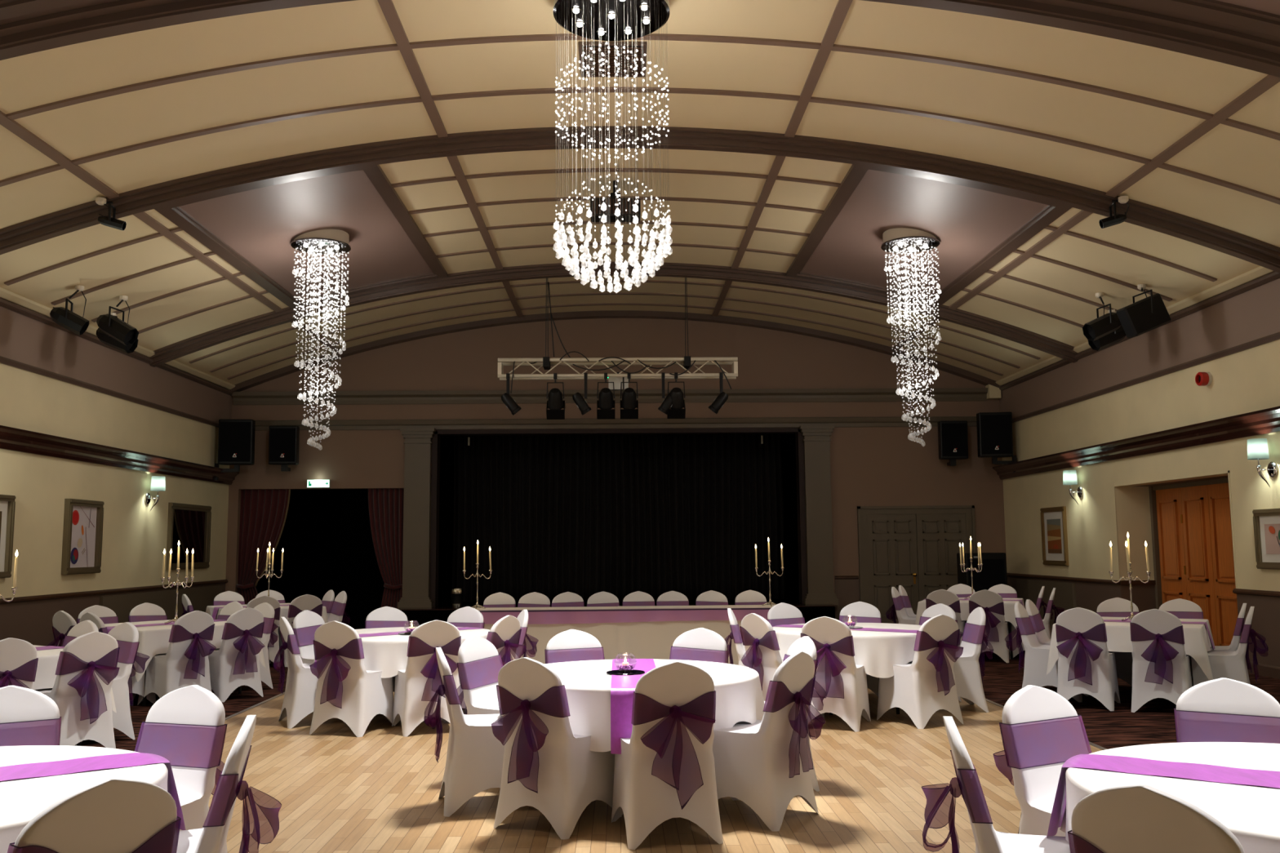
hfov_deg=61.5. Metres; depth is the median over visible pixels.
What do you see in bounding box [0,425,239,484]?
trim
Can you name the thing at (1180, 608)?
banquet chair
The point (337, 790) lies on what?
floor
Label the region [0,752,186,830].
table runner
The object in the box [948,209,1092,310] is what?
trim
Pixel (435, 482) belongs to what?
trim
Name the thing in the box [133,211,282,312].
trim
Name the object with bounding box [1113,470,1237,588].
trim
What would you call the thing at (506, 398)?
lamp
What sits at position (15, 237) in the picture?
ceiling beam
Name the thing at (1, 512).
artwork
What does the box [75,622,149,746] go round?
banquet chair
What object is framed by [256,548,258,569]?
taper candle
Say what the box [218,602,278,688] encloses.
banquet chair
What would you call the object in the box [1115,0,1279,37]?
trim
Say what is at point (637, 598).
banquet chair
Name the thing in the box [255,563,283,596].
candelabrum
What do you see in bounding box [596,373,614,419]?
lamp
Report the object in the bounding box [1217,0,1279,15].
ceiling panel
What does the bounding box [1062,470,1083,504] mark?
wall lamp
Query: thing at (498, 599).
banquet chair
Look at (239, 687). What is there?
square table
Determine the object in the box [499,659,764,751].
tablecloth
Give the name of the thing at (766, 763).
banquet chair
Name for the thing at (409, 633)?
mirror plate
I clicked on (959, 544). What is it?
taper candle
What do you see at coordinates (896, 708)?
round table
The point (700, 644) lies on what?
banquet chair
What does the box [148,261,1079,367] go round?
ceiling beam
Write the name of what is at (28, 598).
trim
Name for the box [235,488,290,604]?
curtain
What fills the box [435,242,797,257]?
trim
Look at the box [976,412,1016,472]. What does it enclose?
loudspeaker
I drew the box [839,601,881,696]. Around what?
banquet chair
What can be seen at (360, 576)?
wall
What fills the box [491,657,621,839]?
banquet chair
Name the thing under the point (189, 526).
mirror glass
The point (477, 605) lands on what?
candelabrum
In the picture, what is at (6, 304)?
trim
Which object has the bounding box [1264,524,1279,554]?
artwork
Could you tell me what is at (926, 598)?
table runner
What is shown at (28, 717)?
banquet chair
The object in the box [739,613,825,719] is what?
banquet chair
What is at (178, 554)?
taper candle
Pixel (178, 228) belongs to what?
trim
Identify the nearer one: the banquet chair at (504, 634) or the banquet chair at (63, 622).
the banquet chair at (504, 634)
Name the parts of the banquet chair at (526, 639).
sash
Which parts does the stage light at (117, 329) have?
ceiling plate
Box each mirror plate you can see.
[398,631,411,634]
[606,669,644,675]
[848,626,862,628]
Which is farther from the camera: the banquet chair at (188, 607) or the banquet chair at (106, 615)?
the banquet chair at (188, 607)
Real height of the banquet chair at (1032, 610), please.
0.911 m
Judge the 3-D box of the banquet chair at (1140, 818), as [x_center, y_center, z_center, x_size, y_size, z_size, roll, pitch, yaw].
[1.401,1.336,2.698,0.697,0.911,0.491,5,-8,-40]
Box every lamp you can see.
[144,475,165,511]
[501,373,521,415]
[546,373,564,419]
[572,373,591,415]
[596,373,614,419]
[620,373,638,418]
[657,372,672,414]
[666,372,685,418]
[708,372,728,413]
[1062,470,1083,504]
[1247,438,1278,487]
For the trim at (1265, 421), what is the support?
attached to the wall at (1247, 380)
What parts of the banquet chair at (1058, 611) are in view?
sash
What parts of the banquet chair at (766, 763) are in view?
sash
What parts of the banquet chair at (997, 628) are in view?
sash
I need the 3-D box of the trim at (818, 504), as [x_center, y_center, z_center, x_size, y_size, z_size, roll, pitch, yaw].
[3.314,1.654,19.917,0.630,3.340,0.220,0,-6,-1]
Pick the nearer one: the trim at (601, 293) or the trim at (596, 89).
the trim at (596, 89)
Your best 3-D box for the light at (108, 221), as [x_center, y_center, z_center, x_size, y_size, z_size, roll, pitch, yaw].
[-5.462,-2.180,11.095,0.295,0.310,0.161,3,-7,-26]
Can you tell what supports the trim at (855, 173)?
attached to the ceiling
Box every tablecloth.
[0,745,168,852]
[31,644,116,712]
[104,619,266,682]
[205,603,328,626]
[313,626,489,678]
[474,606,617,664]
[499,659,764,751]
[617,604,774,665]
[772,622,921,678]
[915,597,1025,628]
[1046,617,1214,680]
[1060,742,1279,852]
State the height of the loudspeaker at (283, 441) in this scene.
0.826 m
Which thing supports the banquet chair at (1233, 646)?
on the floor at (337, 790)
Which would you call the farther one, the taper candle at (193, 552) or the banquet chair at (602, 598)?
the banquet chair at (602, 598)
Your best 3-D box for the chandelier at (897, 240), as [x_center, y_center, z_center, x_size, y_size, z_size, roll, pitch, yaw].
[3.535,-1.136,13.882,0.742,2.812,0.742,2,-7,-20]
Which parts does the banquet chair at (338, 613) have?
sash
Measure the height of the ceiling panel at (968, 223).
0.460 m
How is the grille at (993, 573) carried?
attached to the floor speaker
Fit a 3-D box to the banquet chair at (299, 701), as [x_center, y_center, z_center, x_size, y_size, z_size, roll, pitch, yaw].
[-2.859,2.109,9.351,0.676,0.911,0.491,3,-7,-28]
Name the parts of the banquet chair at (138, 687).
sash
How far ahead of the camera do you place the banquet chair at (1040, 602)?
14.45 m
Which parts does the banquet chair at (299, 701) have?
sash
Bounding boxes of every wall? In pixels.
[0,306,231,646]
[225,318,1007,618]
[255,433,799,629]
[999,278,1279,666]
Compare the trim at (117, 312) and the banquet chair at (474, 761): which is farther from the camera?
the trim at (117, 312)
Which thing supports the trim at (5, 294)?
attached to the wall at (135, 538)
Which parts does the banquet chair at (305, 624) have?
sash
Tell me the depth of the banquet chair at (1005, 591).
15.43 m
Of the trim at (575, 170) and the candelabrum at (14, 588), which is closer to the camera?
the candelabrum at (14, 588)
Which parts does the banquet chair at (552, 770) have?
sash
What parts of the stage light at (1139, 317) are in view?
ceiling plate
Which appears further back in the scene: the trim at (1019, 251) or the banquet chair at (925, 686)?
the trim at (1019, 251)
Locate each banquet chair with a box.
[0,637,38,688]
[0,685,61,746]
[7,777,181,852]
[34,631,119,748]
[38,620,98,689]
[46,610,76,646]
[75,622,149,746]
[76,604,118,624]
[80,612,155,704]
[128,602,167,653]
[134,684,227,831]
[137,610,216,705]
[176,715,281,852]
[180,594,194,617]
[208,607,264,702]
[213,591,244,605]
[217,601,243,620]
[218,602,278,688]
[245,595,280,663]
[255,590,284,627]
[273,617,318,728]
[278,594,322,666]
[292,610,324,663]
[309,621,395,737]
[321,590,334,618]
[328,591,350,625]
[364,606,408,692]
[391,620,461,737]
[423,647,505,817]
[440,615,526,720]
[447,606,484,628]
[457,635,502,715]
[463,609,538,714]
[483,592,515,608]
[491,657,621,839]
[517,591,551,607]
[544,629,604,663]
[551,591,584,607]
[586,591,619,606]
[611,662,723,849]
[622,591,654,606]
[656,591,688,605]
[669,627,728,663]
[695,590,728,605]
[712,651,825,831]
[724,608,748,667]
[734,590,767,604]
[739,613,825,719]
[764,635,826,791]
[766,602,805,626]
[800,616,871,732]
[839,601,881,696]
[876,614,964,728]
[885,586,915,624]
[894,585,916,619]
[919,603,963,702]
[921,715,1070,852]
[925,589,964,646]
[947,583,975,623]
[953,607,993,712]
[968,589,1010,662]
[988,584,1017,598]
[993,684,1091,836]
[1004,602,1088,702]
[1005,586,1053,631]
[1008,587,1064,659]
[1015,599,1050,644]
[1055,607,1120,711]
[1067,784,1244,852]
[1096,597,1139,686]
[1129,608,1192,712]
[1158,598,1203,619]
[1173,677,1279,743]
[1191,606,1268,685]
[1209,603,1255,672]
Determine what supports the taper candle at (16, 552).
on the candelabrum at (14, 588)
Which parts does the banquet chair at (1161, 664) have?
sash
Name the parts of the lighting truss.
plate, plate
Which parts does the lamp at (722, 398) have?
drop arm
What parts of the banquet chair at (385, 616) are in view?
sash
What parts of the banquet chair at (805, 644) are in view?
sash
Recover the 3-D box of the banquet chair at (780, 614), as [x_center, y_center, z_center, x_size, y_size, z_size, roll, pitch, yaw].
[1.560,2.217,10.643,0.491,0.911,0.697,3,-7,-27]
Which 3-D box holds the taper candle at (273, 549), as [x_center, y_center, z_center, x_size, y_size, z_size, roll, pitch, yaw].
[-5.059,1.827,14.810,0.022,0.302,0.022,1,-7,-1]
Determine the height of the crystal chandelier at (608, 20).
2.434 m
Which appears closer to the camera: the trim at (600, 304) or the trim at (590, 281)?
the trim at (590, 281)
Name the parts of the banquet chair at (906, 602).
sash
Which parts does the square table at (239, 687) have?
leg, leg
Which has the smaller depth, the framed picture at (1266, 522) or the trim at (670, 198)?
the framed picture at (1266, 522)
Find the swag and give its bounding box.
[477,607,770,624]
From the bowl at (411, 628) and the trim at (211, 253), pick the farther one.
the trim at (211, 253)
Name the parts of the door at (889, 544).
handle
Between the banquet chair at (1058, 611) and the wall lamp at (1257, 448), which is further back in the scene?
the banquet chair at (1058, 611)
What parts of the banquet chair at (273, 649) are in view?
sash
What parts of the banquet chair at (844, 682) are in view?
sash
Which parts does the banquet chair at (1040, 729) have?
sash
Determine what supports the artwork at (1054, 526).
attached to the framed picture at (1053, 520)
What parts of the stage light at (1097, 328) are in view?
ceiling plate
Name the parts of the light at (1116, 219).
ceiling plate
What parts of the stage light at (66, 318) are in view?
hanging rod, ceiling plate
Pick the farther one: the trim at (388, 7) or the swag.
the swag
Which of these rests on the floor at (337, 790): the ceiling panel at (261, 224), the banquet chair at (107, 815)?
the banquet chair at (107, 815)
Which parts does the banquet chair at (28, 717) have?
sash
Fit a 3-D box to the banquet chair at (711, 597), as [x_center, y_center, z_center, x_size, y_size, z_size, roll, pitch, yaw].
[0.939,2.563,13.713,0.491,0.911,0.691,0,-6,-1]
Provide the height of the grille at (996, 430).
0.700 m
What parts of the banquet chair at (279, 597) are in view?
sash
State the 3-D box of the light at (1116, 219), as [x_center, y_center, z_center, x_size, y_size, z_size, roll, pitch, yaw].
[4.989,-2.240,11.305,0.302,0.310,0.161,-3,-7,24]
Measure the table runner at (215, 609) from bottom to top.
0.243 m
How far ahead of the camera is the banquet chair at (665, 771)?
5.42 m
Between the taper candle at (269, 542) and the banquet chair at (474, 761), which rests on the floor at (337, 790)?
the banquet chair at (474, 761)
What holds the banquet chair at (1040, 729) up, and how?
on the floor at (337, 790)
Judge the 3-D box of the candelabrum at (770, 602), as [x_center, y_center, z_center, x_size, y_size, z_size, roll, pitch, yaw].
[1.639,1.975,13.536,0.374,0.570,0.177,0,-6,-1]
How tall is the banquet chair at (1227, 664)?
0.911 m
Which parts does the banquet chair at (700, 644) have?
sash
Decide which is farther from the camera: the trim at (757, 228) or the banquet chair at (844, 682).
the trim at (757, 228)
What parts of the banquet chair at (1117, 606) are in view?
sash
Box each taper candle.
[13,550,17,586]
[161,549,165,577]
[168,549,172,576]
[177,541,179,568]
[186,548,188,577]
[191,548,194,576]
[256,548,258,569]
[265,548,268,569]
[268,542,270,563]
[271,549,274,569]
[280,548,283,569]
[463,546,465,569]
[476,540,478,563]
[488,547,491,569]
[755,544,757,567]
[767,537,770,560]
[780,544,783,567]
[959,543,962,564]
[962,542,964,564]
[969,537,972,557]
[977,542,979,564]
[979,542,982,564]
[1109,541,1112,571]
[1124,541,1130,571]
[1126,532,1130,562]
[1144,541,1149,571]
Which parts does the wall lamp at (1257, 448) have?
lamp shade, plate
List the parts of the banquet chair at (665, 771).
sash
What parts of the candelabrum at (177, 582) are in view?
arm, stem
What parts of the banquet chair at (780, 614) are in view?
sash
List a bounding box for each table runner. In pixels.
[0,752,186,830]
[35,645,64,650]
[106,619,225,632]
[212,604,289,619]
[315,626,485,662]
[610,658,656,754]
[773,624,919,633]
[923,598,1023,606]
[1046,754,1279,837]
[1103,619,1215,650]
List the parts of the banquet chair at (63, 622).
sash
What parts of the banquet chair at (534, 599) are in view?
sash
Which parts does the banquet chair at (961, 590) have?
sash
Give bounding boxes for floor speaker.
[956,552,1007,591]
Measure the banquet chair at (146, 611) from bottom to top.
0.911 m
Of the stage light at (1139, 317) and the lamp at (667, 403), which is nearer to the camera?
the stage light at (1139, 317)
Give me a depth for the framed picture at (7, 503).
12.57 m
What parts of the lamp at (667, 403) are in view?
drop arm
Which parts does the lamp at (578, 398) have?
drop arm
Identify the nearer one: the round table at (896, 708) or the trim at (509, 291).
the round table at (896, 708)
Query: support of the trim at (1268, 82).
attached to the ceiling
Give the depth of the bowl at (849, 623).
9.87 m
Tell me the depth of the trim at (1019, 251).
13.59 m
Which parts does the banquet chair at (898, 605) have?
sash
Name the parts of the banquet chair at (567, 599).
sash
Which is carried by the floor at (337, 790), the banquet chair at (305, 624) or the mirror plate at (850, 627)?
the banquet chair at (305, 624)
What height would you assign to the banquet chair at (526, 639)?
0.911 m
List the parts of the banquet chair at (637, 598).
sash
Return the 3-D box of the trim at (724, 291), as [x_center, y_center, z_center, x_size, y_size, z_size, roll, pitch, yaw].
[1.430,-2.253,18.675,0.104,0.052,3.040,0,-6,-1]
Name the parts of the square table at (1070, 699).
leg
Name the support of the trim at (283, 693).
attached to the floor at (337, 790)
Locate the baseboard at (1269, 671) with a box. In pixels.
[1247,662,1279,679]
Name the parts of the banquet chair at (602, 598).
sash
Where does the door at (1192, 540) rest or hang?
in the wall at (1247, 380)
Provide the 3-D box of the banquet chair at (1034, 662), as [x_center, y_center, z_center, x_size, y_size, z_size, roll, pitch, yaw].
[3.982,2.192,10.557,0.691,0.911,0.491,-4,-7,30]
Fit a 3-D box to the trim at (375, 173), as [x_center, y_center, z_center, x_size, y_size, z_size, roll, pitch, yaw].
[-4.105,-2.359,14.050,2.391,0.565,4.960,0,-6,-1]
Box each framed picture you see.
[0,494,15,577]
[61,498,104,574]
[1040,506,1068,565]
[1252,508,1279,569]
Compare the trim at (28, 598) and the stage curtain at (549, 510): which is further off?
the stage curtain at (549, 510)
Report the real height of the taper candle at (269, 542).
0.302 m
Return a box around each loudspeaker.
[214,418,255,480]
[268,426,299,471]
[937,420,968,466]
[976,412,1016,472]
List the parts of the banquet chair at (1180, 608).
sash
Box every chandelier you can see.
[290,229,351,450]
[552,0,672,293]
[880,227,941,446]
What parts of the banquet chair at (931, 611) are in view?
sash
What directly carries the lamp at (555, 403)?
hanging from the lighting truss
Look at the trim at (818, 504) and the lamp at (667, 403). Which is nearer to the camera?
the lamp at (667, 403)
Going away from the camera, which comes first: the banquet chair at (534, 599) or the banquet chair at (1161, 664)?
the banquet chair at (1161, 664)
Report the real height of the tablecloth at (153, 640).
0.475 m
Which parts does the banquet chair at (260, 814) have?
sash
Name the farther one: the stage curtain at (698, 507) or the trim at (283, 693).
the stage curtain at (698, 507)
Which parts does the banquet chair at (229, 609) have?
sash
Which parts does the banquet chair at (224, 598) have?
sash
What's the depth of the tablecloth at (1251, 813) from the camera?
3.44 m
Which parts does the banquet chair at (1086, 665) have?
sash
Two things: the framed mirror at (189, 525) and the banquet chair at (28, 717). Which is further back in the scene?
the framed mirror at (189, 525)
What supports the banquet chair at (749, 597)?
on the floor at (337, 790)
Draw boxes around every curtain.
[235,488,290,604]
[368,488,404,608]
[452,435,626,602]
[623,434,786,599]
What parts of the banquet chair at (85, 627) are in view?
sash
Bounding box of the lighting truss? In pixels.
[497,277,737,393]
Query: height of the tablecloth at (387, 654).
0.334 m
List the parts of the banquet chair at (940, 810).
sash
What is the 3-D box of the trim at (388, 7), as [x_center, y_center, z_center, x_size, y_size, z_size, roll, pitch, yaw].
[-2.035,-3.212,9.798,0.104,0.052,2.920,0,-6,-1]
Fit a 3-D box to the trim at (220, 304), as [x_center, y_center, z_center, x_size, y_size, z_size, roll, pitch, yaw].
[-6.320,-1.628,15.415,2.009,0.688,0.076,0,-6,-1]
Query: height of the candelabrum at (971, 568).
0.570 m
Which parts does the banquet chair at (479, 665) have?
sash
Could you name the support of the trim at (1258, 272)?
attached to the wall at (1247, 380)
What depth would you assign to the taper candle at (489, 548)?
13.51 m
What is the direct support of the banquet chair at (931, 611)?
on the floor at (337, 790)
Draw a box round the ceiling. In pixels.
[0,0,1279,385]
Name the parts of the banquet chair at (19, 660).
sash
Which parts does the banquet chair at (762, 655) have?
sash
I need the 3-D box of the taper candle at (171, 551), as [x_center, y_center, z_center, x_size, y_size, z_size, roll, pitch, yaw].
[-4.948,1.438,11.314,0.032,0.302,0.022,-2,-7,13]
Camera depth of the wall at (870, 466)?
20.17 m
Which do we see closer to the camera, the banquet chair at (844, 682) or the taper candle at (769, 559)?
the banquet chair at (844, 682)
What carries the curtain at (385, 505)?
hanging from the wall at (870, 466)
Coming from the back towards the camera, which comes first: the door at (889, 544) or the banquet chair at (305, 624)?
the door at (889, 544)
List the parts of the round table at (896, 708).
leg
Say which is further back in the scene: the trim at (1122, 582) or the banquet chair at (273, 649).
the trim at (1122, 582)
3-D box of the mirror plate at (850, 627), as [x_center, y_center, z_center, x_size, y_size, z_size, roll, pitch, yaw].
[1.932,1.849,9.886,0.236,0.004,0.236,0,-6,-1]
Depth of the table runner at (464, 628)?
9.67 m
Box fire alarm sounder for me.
[1195,372,1212,386]
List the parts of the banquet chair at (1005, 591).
sash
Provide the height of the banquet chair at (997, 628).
0.911 m
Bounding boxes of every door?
[857,505,976,623]
[1148,477,1238,645]
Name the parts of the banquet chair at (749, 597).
sash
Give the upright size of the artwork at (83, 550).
0.810 m
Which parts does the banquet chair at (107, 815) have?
sash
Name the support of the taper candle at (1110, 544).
on the candelabrum at (1129, 573)
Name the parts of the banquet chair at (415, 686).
sash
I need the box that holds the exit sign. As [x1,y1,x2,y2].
[306,479,330,488]
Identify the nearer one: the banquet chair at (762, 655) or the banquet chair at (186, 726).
the banquet chair at (186, 726)
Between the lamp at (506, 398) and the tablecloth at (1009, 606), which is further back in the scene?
the lamp at (506, 398)
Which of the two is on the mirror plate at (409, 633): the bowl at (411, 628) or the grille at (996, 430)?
the bowl at (411, 628)
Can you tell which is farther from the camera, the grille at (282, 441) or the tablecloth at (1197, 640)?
the grille at (282, 441)
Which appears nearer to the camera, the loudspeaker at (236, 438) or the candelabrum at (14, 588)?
the candelabrum at (14, 588)
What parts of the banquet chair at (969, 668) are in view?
sash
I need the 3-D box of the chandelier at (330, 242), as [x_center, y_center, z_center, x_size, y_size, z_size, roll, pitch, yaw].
[-4.104,-1.091,13.728,0.742,2.812,0.742,-2,-7,17]
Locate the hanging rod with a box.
[760,434,763,444]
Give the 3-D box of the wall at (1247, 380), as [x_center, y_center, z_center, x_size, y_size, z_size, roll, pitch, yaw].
[7.462,0.046,8.191,0.850,4.600,24.000,0,-6,-1]
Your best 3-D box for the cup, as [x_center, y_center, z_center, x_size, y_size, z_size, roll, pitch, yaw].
[-4.906,1.284,8.425,0.044,0.050,0.044,2,-7,-18]
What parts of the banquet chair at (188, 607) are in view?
sash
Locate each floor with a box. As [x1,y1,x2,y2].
[80,650,1279,852]
[395,598,837,626]
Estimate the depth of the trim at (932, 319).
18.69 m
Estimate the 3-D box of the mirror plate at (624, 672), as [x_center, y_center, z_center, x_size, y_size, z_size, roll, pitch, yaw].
[-0.088,1.492,6.525,0.236,0.004,0.236,0,-6,-1]
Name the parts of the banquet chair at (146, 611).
sash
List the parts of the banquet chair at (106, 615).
sash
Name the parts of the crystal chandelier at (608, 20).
bulb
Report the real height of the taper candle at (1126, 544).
0.302 m
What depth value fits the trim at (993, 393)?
20.13 m
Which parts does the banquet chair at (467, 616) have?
sash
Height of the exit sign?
0.150 m
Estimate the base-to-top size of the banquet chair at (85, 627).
0.911 m
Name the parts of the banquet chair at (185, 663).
sash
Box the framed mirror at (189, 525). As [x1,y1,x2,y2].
[165,502,211,569]
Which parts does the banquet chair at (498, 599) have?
sash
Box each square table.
[142,670,241,706]
[1008,622,1013,659]
[1069,654,1193,702]
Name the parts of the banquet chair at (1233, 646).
sash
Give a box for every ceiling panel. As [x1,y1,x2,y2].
[178,169,432,300]
[800,169,1048,297]
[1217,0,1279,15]
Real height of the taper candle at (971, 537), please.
0.302 m
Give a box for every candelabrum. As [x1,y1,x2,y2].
[0,586,17,602]
[160,568,194,624]
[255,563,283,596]
[462,563,492,608]
[755,560,784,606]
[960,557,982,599]
[1108,562,1151,621]
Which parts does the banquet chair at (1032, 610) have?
sash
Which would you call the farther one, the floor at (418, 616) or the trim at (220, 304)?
the floor at (418, 616)
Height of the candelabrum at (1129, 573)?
0.570 m
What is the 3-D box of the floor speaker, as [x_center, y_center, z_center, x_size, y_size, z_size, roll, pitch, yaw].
[5.999,2.882,18.803,0.750,1.330,0.526,0,-6,-1]
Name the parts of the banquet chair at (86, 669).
sash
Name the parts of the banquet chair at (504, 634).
sash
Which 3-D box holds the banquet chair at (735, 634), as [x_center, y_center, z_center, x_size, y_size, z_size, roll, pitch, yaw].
[1.078,2.144,9.949,0.691,0.911,0.491,-1,-6,7]
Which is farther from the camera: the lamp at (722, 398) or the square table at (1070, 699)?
the lamp at (722, 398)
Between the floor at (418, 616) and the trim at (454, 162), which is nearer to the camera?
the trim at (454, 162)
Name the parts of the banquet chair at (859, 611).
sash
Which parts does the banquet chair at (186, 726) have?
sash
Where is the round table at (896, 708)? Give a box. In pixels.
[829,677,899,715]
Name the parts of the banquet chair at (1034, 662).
sash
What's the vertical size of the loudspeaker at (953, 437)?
0.826 m
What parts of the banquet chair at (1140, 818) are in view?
sash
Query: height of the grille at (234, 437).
0.700 m
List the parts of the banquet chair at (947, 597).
sash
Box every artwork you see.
[0,511,2,539]
[70,506,97,568]
[1046,519,1062,553]
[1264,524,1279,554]
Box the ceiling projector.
[590,180,640,222]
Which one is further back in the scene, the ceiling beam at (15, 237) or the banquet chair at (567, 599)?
the banquet chair at (567, 599)
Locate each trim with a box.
[0,0,95,20]
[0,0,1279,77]
[0,86,1279,204]
[0,110,119,199]
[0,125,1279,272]
[0,287,235,389]
[0,297,232,395]
[0,355,218,427]
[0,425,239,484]
[0,579,227,604]
[4,226,182,285]
[5,33,1279,140]
[50,251,215,305]
[91,271,243,322]
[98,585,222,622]
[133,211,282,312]
[137,290,269,333]
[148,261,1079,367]
[154,164,448,309]
[188,280,1039,363]
[209,292,1020,372]
[225,692,284,719]
[226,302,1003,379]
[230,310,1000,392]
[231,387,987,404]
[254,416,976,430]
[290,320,339,352]
[377,0,447,137]
[391,168,840,187]
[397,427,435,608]
[408,195,824,214]
[422,220,809,237]
[430,427,807,607]
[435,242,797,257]
[446,155,502,269]
[502,280,523,317]
[711,280,732,316]
[731,155,786,269]
[784,0,852,137]
[786,164,1071,306]
[799,425,839,607]
[835,575,858,579]
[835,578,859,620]
[893,317,941,350]
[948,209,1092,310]
[961,288,1084,328]
[985,269,1117,311]
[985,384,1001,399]
[985,698,1106,750]
[992,405,1279,479]
[995,266,1273,385]
[999,271,1279,391]
[1006,573,1279,597]
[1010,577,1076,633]
[1012,332,1279,422]
[1013,248,1172,301]
[1044,225,1217,281]
[1105,74,1279,197]
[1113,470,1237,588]
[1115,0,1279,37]
[1120,580,1155,584]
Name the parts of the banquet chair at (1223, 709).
sash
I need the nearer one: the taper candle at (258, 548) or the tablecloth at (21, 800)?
the tablecloth at (21, 800)
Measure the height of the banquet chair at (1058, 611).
0.911 m
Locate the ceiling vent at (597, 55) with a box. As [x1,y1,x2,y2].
[577,40,647,76]
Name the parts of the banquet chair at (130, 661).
sash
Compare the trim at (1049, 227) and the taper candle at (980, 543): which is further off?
the taper candle at (980, 543)
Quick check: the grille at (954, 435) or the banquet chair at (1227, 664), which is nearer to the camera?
the banquet chair at (1227, 664)
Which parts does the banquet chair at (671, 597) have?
sash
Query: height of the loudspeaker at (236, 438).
1.087 m
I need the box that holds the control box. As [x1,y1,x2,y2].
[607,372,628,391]
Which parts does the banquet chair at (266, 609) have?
sash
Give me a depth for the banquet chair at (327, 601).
15.20 m
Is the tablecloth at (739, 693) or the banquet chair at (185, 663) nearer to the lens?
the tablecloth at (739, 693)
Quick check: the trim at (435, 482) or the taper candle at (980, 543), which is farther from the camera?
the trim at (435, 482)
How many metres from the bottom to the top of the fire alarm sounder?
0.170 m
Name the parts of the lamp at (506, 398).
drop arm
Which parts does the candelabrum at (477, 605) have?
stem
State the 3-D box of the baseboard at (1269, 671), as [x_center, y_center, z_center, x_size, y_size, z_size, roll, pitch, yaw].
[7.050,2.269,7.936,0.030,0.130,24.000,0,-6,-1]
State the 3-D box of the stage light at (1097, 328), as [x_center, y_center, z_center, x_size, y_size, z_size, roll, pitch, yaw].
[6.011,-1.440,13.972,0.528,0.686,0.359,3,-7,-30]
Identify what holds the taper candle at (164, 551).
on the candelabrum at (177, 582)
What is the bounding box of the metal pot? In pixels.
[450,588,463,608]
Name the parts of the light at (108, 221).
ceiling plate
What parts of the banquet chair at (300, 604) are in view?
sash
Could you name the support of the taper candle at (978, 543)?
on the candelabrum at (971, 568)
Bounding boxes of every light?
[49,284,88,335]
[95,196,126,230]
[96,295,138,346]
[1082,292,1121,341]
[1088,309,1126,351]
[1098,195,1129,228]
[1115,284,1171,338]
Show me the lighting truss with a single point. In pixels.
(546, 364)
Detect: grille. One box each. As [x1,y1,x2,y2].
[218,422,250,462]
[269,428,295,462]
[942,422,967,456]
[968,559,1005,591]
[980,414,1012,453]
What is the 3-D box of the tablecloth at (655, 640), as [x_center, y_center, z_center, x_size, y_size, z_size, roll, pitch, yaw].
[0.789,2.614,13.416,2.128,0.710,0.712,0,-6,-1]
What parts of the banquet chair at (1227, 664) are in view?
sash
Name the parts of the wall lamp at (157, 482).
plate, lamp shade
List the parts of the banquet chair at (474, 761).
sash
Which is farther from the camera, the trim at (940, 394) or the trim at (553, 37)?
the trim at (940, 394)
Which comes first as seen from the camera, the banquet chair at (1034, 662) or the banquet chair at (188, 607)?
the banquet chair at (1034, 662)
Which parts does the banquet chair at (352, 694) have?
sash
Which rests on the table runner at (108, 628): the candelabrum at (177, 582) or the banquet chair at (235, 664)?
the candelabrum at (177, 582)
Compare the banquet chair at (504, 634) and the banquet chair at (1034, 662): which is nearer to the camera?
the banquet chair at (504, 634)
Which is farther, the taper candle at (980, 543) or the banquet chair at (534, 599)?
the taper candle at (980, 543)
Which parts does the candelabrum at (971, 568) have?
stem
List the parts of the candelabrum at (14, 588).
arm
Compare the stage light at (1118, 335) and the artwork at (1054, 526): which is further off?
the artwork at (1054, 526)
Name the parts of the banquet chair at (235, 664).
sash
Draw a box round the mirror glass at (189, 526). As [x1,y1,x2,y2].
[172,509,206,563]
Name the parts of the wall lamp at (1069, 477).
lamp shade, plate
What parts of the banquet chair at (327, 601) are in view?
sash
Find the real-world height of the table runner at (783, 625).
0.263 m
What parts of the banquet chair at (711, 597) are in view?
sash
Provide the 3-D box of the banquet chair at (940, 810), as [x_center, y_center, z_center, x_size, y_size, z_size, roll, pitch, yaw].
[1.289,1.431,3.550,0.691,0.911,0.491,-2,-6,12]
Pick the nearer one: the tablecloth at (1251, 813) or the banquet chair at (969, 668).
the tablecloth at (1251, 813)
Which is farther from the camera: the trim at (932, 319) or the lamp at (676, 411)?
the trim at (932, 319)
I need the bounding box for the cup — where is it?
[11,586,17,593]
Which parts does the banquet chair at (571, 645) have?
sash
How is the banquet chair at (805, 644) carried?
on the floor at (337, 790)
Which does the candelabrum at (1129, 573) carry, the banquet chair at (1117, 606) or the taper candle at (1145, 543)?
the taper candle at (1145, 543)
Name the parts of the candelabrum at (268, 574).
stem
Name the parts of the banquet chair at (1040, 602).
sash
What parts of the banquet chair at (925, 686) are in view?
sash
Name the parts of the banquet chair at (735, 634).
sash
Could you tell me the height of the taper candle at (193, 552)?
0.302 m
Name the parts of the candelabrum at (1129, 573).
arm, stem, arm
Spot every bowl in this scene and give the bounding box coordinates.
[406,622,415,631]
[617,657,633,670]
[844,618,855,626]

